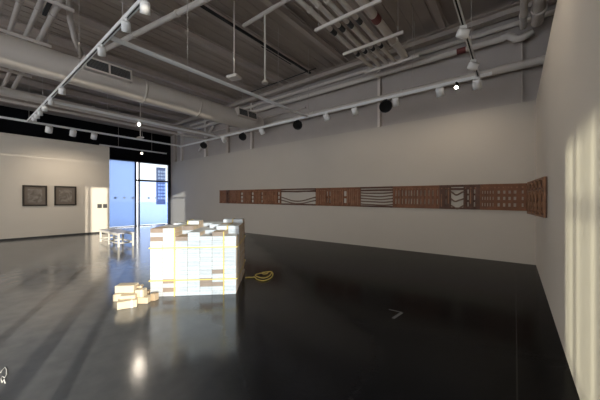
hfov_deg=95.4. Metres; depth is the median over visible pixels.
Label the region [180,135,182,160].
stud
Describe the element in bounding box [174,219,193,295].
strap
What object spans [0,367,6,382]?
scrap
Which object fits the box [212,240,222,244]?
carton
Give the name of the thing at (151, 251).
carton
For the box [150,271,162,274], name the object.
carton
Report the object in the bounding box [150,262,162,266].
carton
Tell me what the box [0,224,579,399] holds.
floor
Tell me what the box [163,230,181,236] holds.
carton
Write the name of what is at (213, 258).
carton
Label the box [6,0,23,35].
conduit
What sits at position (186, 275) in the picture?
carton
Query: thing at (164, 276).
carton
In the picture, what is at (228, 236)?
carton
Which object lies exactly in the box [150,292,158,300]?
pack
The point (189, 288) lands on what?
carton
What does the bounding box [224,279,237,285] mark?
carton
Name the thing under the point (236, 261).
carton
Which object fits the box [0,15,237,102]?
beam
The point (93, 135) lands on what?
track spotlight
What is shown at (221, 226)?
carton
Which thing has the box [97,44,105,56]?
track spotlight
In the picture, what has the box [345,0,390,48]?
pipe
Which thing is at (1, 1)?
conduit
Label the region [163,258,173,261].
carton
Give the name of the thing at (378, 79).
stud
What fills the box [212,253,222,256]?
carton
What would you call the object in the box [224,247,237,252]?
carton
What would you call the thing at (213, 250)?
carton
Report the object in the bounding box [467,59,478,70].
track spotlight
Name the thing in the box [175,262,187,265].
carton
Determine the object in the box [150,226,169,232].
carton
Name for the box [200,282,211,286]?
carton
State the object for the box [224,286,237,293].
carton
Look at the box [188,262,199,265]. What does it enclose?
carton
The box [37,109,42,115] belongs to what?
track spotlight
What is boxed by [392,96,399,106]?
track spotlight
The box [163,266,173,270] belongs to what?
carton
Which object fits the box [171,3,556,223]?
wall
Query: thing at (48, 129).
track spotlight
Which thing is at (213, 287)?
carton
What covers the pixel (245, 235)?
strap
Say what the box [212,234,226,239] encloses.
carton
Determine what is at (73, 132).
track spotlight
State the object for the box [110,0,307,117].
track
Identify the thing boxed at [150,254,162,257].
carton
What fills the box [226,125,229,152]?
stud
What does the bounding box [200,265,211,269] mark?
carton
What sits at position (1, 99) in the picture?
pipe
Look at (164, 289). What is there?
carton
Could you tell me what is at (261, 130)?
track spotlight
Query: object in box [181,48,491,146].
track
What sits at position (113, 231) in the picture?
bench
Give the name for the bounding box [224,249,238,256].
carton
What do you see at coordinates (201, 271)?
carton
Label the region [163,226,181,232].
carton
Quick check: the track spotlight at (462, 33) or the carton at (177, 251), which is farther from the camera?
the carton at (177, 251)
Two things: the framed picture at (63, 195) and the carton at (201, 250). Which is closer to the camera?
the carton at (201, 250)
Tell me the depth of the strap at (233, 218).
4.61 m
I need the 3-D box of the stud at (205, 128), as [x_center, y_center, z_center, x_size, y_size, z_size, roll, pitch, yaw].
[-5.414,-3.580,15.703,0.200,2.240,0.125,0,0,38]
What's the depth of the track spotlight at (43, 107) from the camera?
7.93 m
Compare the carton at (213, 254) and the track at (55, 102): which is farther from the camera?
the track at (55, 102)
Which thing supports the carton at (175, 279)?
on the carton at (176, 284)
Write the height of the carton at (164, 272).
0.069 m
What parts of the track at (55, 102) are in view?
suspension rod, rail, suspension rod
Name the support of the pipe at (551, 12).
attached to the wall at (503, 89)
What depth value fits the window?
16.28 m
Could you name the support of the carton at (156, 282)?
on the carton at (151, 285)
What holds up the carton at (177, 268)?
on the carton at (179, 272)
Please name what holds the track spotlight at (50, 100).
hanging from the track at (135, 7)
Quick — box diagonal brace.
[198,125,213,151]
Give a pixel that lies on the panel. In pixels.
(536, 201)
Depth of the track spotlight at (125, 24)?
4.17 m
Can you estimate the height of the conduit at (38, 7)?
0.125 m
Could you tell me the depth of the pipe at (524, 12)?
6.14 m
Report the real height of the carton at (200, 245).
0.069 m
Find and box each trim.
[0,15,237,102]
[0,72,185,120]
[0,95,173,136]
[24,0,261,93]
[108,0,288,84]
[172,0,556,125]
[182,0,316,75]
[260,0,349,63]
[427,0,448,29]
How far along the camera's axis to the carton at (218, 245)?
4.62 m
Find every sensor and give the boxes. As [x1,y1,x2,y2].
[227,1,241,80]
[262,14,267,84]
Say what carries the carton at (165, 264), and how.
on the carton at (171, 268)
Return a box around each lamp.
[200,141,206,148]
[239,132,245,140]
[293,120,301,129]
[379,99,391,112]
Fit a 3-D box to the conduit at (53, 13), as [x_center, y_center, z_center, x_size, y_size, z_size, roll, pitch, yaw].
[-6.089,-4.200,6.573,12.700,0.150,0.150,0,0,38]
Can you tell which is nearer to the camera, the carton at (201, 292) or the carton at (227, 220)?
the carton at (201, 292)
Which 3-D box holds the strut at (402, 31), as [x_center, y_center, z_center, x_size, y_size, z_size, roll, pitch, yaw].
[1.871,-4.612,7.181,1.660,1.095,0.050,0,0,38]
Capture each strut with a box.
[0,14,51,47]
[0,68,31,77]
[44,0,73,12]
[315,0,381,31]
[343,25,403,55]
[364,21,418,73]
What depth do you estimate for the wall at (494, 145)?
8.93 m
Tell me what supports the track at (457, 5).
hanging from the ceiling
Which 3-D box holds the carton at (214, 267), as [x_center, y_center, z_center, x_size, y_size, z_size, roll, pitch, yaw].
[-1.404,1.142,4.795,0.196,0.069,0.351,0,0,-6]
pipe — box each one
[0,86,213,137]
[0,94,194,134]
[0,98,205,139]
[105,0,211,51]
[178,29,533,133]
[190,9,554,126]
[213,55,544,139]
[242,0,290,27]
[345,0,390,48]
[355,0,408,58]
[519,0,528,29]
[530,0,547,26]
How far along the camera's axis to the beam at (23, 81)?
13.31 m
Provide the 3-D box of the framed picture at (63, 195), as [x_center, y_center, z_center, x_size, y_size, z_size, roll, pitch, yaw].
[-10.441,-0.189,12.161,0.050,0.851,0.758,0,0,38]
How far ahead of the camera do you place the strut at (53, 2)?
5.73 m
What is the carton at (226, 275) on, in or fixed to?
on the carton at (225, 280)
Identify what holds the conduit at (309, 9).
on the strut at (402, 31)
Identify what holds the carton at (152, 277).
on the carton at (156, 282)
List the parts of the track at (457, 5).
suspension rod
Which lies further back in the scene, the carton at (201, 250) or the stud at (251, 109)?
the stud at (251, 109)
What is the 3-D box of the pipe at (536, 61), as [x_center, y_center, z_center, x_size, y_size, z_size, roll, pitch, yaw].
[0.547,-3.360,10.704,13.620,0.250,0.250,0,0,38]
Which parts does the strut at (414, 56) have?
threaded rod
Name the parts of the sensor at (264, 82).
rod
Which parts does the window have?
frosted pane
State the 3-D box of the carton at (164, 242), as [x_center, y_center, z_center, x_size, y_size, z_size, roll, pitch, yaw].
[-2.196,0.719,4.710,0.196,0.069,0.351,0,0,-6]
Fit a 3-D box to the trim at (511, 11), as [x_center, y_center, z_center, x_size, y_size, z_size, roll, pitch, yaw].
[-1.292,-4.790,12.183,19.300,0.140,0.350,0,0,38]
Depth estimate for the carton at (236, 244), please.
4.64 m
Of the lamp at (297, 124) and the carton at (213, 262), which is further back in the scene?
the lamp at (297, 124)
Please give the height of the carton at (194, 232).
0.069 m
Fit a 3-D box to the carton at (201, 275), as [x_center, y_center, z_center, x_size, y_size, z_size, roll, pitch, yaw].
[-1.602,1.283,4.773,0.196,0.069,0.351,0,0,-6]
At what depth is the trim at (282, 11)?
7.97 m
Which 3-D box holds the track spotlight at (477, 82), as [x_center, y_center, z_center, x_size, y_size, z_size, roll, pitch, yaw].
[4.044,-2.651,6.237,0.187,0.281,0.265,0,0,38]
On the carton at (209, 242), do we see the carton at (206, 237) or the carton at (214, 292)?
the carton at (206, 237)
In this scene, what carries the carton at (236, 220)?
on the carton
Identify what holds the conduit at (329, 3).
on the strut at (375, 2)
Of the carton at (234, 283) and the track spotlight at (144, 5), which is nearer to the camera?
the track spotlight at (144, 5)
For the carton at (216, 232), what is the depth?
4.63 m
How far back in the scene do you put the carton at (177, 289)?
4.56 m
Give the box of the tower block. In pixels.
[156,167,165,203]
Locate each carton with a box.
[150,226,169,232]
[150,233,162,236]
[150,237,162,240]
[150,241,162,245]
[150,245,162,249]
[150,250,162,253]
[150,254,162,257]
[150,258,162,262]
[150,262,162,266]
[150,267,162,270]
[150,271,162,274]
[150,275,162,279]
[150,279,162,283]
[150,284,162,287]
[150,288,162,292]
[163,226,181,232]
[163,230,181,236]
[163,234,181,240]
[163,241,173,244]
[163,245,173,249]
[163,249,175,253]
[163,254,173,257]
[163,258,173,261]
[163,262,173,266]
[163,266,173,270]
[163,271,173,274]
[163,275,173,278]
[163,279,173,283]
[163,283,173,287]
[163,287,175,291]
[163,292,173,295]
[175,234,187,240]
[175,241,187,244]
[175,245,187,248]
[175,249,187,253]
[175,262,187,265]
[175,266,187,270]
[175,270,187,274]
[175,274,187,278]
[175,279,187,282]
[175,283,187,286]
[175,287,187,291]
[175,291,187,295]
[182,224,198,229]
[182,228,197,233]
[188,220,202,223]
[188,230,204,236]
[188,234,203,240]
[188,241,199,244]
[188,245,199,248]
[188,249,199,252]
[188,257,199,261]
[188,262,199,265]
[188,274,199,278]
[188,278,199,282]
[188,283,199,286]
[188,287,199,290]
[188,291,199,295]
[200,234,211,240]
[200,240,211,244]
[200,245,211,248]
[200,249,211,252]
[200,253,211,256]
[200,257,211,261]
[200,261,211,265]
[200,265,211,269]
[200,270,211,273]
[200,274,211,277]
[200,278,211,282]
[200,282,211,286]
[200,286,211,290]
[200,291,211,294]
[205,228,215,233]
[210,223,221,227]
[212,230,226,235]
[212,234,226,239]
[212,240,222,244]
[212,244,222,248]
[212,249,222,252]
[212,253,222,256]
[212,257,222,260]
[212,261,222,264]
[212,265,222,269]
[212,269,222,273]
[212,274,222,277]
[212,278,222,281]
[212,282,222,285]
[212,286,222,289]
[212,290,222,294]
[216,224,228,229]
[223,218,234,222]
[224,234,237,239]
[224,238,237,243]
[224,242,237,248]
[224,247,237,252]
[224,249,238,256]
[224,254,237,260]
[224,258,237,264]
[224,262,237,268]
[224,266,237,272]
[224,270,237,277]
[224,274,237,281]
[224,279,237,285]
[224,282,237,289]
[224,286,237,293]
[228,224,240,229]
[228,228,240,233]
[233,218,243,222]
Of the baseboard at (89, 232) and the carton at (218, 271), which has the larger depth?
the baseboard at (89, 232)
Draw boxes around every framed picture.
[22,185,46,205]
[54,186,76,204]
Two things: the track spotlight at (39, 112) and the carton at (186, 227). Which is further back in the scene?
the track spotlight at (39, 112)
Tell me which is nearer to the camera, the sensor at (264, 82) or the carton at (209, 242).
the carton at (209, 242)
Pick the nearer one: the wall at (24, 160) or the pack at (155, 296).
the pack at (155, 296)
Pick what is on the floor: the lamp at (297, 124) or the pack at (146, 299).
the pack at (146, 299)
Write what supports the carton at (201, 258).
on the carton at (203, 263)
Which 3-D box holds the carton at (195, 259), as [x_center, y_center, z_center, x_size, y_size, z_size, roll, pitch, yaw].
[-1.799,1.001,4.755,0.196,0.069,0.351,0,0,-6]
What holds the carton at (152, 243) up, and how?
on the carton at (158, 246)
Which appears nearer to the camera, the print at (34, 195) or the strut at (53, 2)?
the strut at (53, 2)
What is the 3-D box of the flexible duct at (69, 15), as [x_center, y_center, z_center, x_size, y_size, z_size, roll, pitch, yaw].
[-5.372,-4.350,6.469,0.214,1.352,1.196,0,0,-29]
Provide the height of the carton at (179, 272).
0.069 m
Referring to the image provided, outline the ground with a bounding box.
[118,202,167,226]
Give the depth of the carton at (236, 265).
4.64 m
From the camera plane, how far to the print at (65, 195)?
12.16 m
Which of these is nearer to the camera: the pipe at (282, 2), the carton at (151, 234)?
the carton at (151, 234)
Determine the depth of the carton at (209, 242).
4.60 m
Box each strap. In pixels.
[149,235,245,248]
[149,260,245,281]
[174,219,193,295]
[223,218,233,294]
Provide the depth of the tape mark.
3.81 m
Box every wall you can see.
[0,105,170,164]
[0,132,108,238]
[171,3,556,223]
[172,100,535,264]
[536,0,599,399]
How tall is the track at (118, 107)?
2.320 m
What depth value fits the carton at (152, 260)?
4.52 m
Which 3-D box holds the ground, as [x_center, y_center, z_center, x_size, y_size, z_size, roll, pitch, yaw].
[-11.208,1.905,34.269,460.000,0.190,280.000,0,0,38]
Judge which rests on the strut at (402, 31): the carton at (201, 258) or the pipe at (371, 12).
the pipe at (371, 12)
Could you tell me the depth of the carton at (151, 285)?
4.52 m
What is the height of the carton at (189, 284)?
0.069 m
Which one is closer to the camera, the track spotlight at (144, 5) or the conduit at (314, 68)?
the track spotlight at (144, 5)
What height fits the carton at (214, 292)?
0.069 m
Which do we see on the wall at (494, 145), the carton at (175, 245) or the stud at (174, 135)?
the stud at (174, 135)
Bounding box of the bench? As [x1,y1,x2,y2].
[99,228,133,246]
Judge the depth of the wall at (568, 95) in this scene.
2.47 m
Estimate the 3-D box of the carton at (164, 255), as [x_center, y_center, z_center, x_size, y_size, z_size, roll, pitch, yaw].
[-2.196,0.930,4.714,0.196,0.069,0.351,0,0,-6]
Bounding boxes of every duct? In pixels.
[0,33,263,132]
[66,0,83,55]
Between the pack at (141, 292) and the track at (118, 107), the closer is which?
the pack at (141, 292)
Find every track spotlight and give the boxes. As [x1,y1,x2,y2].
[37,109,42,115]
[41,104,47,111]
[45,125,52,133]
[48,97,53,104]
[58,86,65,94]
[69,129,76,136]
[90,132,96,139]
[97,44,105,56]
[121,17,130,32]
[139,0,149,15]
[259,128,264,134]
[323,113,329,120]
[351,106,358,114]
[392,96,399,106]
[436,86,444,97]
[455,25,470,39]
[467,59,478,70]
[472,77,481,89]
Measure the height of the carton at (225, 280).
0.069 m
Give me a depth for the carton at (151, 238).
4.52 m
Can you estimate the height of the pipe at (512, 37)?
0.313 m
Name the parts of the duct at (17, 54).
grille frame, grille frame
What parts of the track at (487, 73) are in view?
suspension rod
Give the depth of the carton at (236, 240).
4.64 m
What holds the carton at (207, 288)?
on the carton at (201, 292)
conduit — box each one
[0,0,4,15]
[1,0,44,86]
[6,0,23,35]
[10,0,64,88]
[211,107,305,132]
[251,68,315,91]
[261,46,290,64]
[295,0,374,68]
[309,0,381,66]
[323,0,388,64]
[337,0,395,61]
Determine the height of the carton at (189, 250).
0.069 m
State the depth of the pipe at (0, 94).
12.11 m
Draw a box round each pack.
[113,293,122,301]
[115,283,138,292]
[117,297,136,309]
[119,292,136,299]
[135,287,146,296]
[137,295,151,303]
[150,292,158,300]
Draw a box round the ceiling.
[0,0,519,123]
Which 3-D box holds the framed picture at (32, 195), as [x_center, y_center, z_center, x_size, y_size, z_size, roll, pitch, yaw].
[-11.050,-0.179,11.387,0.050,0.860,0.746,0,0,38]
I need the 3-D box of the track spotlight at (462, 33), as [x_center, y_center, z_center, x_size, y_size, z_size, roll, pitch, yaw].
[2.607,-2.682,4.372,0.200,0.220,0.144,0,0,13]
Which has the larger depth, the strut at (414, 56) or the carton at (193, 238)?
the strut at (414, 56)
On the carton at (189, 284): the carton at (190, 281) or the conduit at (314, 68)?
the carton at (190, 281)
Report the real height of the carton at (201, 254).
0.069 m
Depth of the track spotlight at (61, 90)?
6.64 m
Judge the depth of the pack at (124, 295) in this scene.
4.11 m
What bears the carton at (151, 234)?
on the carton at (151, 238)
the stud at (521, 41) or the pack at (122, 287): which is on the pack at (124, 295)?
the pack at (122, 287)
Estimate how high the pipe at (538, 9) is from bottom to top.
0.300 m
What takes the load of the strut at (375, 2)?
hanging from the ceiling
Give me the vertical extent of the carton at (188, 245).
0.069 m
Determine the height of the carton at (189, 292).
0.069 m
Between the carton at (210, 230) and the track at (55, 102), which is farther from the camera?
the track at (55, 102)
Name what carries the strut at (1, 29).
hanging from the ceiling
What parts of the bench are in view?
seat, leg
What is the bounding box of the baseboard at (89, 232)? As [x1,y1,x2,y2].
[0,232,102,240]
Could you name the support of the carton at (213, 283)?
on the carton at (213, 287)
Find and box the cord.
[245,271,272,280]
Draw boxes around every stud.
[173,131,176,161]
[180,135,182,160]
[204,119,207,156]
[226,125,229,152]
[250,103,253,148]
[377,70,380,126]
[521,41,522,102]
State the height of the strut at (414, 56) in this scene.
1.095 m
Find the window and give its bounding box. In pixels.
[109,158,170,227]
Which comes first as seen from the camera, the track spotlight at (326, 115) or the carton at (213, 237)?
the carton at (213, 237)
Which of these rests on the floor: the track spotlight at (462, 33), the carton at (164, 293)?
the carton at (164, 293)
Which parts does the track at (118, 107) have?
rail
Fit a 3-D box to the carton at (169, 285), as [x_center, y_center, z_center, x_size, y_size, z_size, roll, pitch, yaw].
[-2.195,1.424,4.711,0.196,0.069,0.351,0,0,-6]
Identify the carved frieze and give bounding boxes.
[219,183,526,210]
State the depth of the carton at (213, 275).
4.62 m
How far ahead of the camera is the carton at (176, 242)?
4.56 m
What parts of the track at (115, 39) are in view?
suspension rod, rail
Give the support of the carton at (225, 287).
on the carton at (225, 291)
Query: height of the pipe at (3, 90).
0.300 m
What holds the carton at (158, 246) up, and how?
on the carton at (151, 251)
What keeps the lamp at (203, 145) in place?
hanging from the track at (487, 73)
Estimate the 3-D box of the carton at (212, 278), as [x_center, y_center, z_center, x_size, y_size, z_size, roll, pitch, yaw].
[-1.404,1.353,4.796,0.196,0.069,0.351,0,0,-6]
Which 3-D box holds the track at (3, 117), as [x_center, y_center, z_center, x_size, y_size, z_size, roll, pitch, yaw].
[-9.724,-3.940,9.796,0.056,2.320,11.370,0,0,38]
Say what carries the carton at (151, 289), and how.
on the carton
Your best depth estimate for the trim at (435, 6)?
7.19 m
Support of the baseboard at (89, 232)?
attached to the wall at (24, 160)
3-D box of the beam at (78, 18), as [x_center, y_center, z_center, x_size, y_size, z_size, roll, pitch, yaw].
[-7.356,-4.980,5.852,0.160,0.240,18.100,0,0,38]
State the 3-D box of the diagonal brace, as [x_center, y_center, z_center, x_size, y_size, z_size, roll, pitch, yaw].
[-5.364,-3.482,15.546,1.471,1.320,0.117,0,0,38]
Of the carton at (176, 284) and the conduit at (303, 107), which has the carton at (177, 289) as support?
the carton at (176, 284)
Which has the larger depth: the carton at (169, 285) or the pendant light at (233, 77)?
the pendant light at (233, 77)
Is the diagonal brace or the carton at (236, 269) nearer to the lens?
the carton at (236, 269)
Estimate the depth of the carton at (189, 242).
4.58 m
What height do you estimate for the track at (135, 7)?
2.320 m
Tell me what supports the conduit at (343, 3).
on the strut at (402, 31)
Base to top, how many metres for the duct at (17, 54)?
0.730 m
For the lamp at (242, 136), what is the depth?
11.27 m
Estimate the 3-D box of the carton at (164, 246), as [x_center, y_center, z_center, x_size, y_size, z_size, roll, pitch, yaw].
[-2.196,0.789,4.713,0.196,0.069,0.351,0,0,-6]
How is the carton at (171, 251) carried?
on the carton at (164, 255)
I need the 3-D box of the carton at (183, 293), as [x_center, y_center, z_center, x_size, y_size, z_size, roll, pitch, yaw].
[-1.998,1.565,4.732,0.196,0.069,0.351,0,0,-6]
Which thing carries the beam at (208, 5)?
attached to the wall at (503, 89)
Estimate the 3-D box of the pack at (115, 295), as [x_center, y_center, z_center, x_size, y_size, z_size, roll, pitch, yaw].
[-2.870,1.544,4.390,0.200,0.110,0.153,0,0,-17]
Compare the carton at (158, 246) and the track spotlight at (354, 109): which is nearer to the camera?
the carton at (158, 246)
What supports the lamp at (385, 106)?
hanging from the track at (487, 73)
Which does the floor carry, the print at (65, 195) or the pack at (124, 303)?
the pack at (124, 303)
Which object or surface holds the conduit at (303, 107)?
attached to the wall at (503, 89)
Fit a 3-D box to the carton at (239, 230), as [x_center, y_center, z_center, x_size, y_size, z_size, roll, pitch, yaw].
[-1.232,0.578,5.168,0.196,0.069,0.351,0,0,-6]
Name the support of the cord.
on the floor
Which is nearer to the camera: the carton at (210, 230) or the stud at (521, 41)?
the carton at (210, 230)
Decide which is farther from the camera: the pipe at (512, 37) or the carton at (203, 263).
the pipe at (512, 37)
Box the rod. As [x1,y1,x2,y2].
[137,103,143,138]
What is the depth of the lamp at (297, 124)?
9.47 m
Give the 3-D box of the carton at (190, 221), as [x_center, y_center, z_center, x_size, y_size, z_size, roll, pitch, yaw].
[-2.071,0.437,5.439,0.196,0.069,0.351,0,0,-6]
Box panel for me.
[526,176,546,217]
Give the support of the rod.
hanging from the ceiling
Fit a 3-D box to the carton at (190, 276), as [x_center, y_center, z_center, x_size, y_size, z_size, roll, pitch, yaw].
[-1.800,1.283,4.755,0.196,0.069,0.351,0,0,-6]
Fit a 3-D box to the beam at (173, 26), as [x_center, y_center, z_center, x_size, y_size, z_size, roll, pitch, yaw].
[-6.020,-4.980,4.801,0.160,0.240,18.100,0,0,38]
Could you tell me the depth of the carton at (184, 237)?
4.56 m
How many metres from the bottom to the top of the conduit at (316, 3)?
0.138 m
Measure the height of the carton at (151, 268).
0.069 m
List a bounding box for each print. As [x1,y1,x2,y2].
[28,189,41,202]
[59,189,71,201]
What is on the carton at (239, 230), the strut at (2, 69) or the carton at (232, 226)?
the carton at (232, 226)
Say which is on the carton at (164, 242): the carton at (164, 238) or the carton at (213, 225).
the carton at (164, 238)
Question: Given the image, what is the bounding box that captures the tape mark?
[389,309,401,318]
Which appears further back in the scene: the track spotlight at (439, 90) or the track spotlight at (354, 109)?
the track spotlight at (354, 109)
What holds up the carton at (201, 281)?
on the carton at (203, 284)
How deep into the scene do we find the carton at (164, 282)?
4.54 m
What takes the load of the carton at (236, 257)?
on the carton at (236, 261)
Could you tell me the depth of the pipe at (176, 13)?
7.14 m
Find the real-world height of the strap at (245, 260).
0.016 m
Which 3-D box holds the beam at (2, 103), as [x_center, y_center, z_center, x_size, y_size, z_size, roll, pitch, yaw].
[-13.988,-4.555,11.008,0.700,0.610,18.000,0,0,38]
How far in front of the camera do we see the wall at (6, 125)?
15.08 m
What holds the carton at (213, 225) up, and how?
on the core
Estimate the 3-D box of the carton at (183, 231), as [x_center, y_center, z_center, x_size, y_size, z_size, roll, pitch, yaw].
[-2.034,0.578,5.086,0.196,0.069,0.351,0,0,-6]
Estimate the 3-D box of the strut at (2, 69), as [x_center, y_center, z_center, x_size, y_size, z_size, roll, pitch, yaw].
[-9.308,-4.605,8.546,0.050,1.100,1.320,0,0,38]
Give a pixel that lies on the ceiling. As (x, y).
(399, 15)
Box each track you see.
[0,116,180,146]
[27,0,147,121]
[54,43,219,137]
[99,107,166,153]
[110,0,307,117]
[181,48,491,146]
[453,0,479,76]
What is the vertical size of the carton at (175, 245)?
0.069 m
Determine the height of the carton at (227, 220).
0.069 m

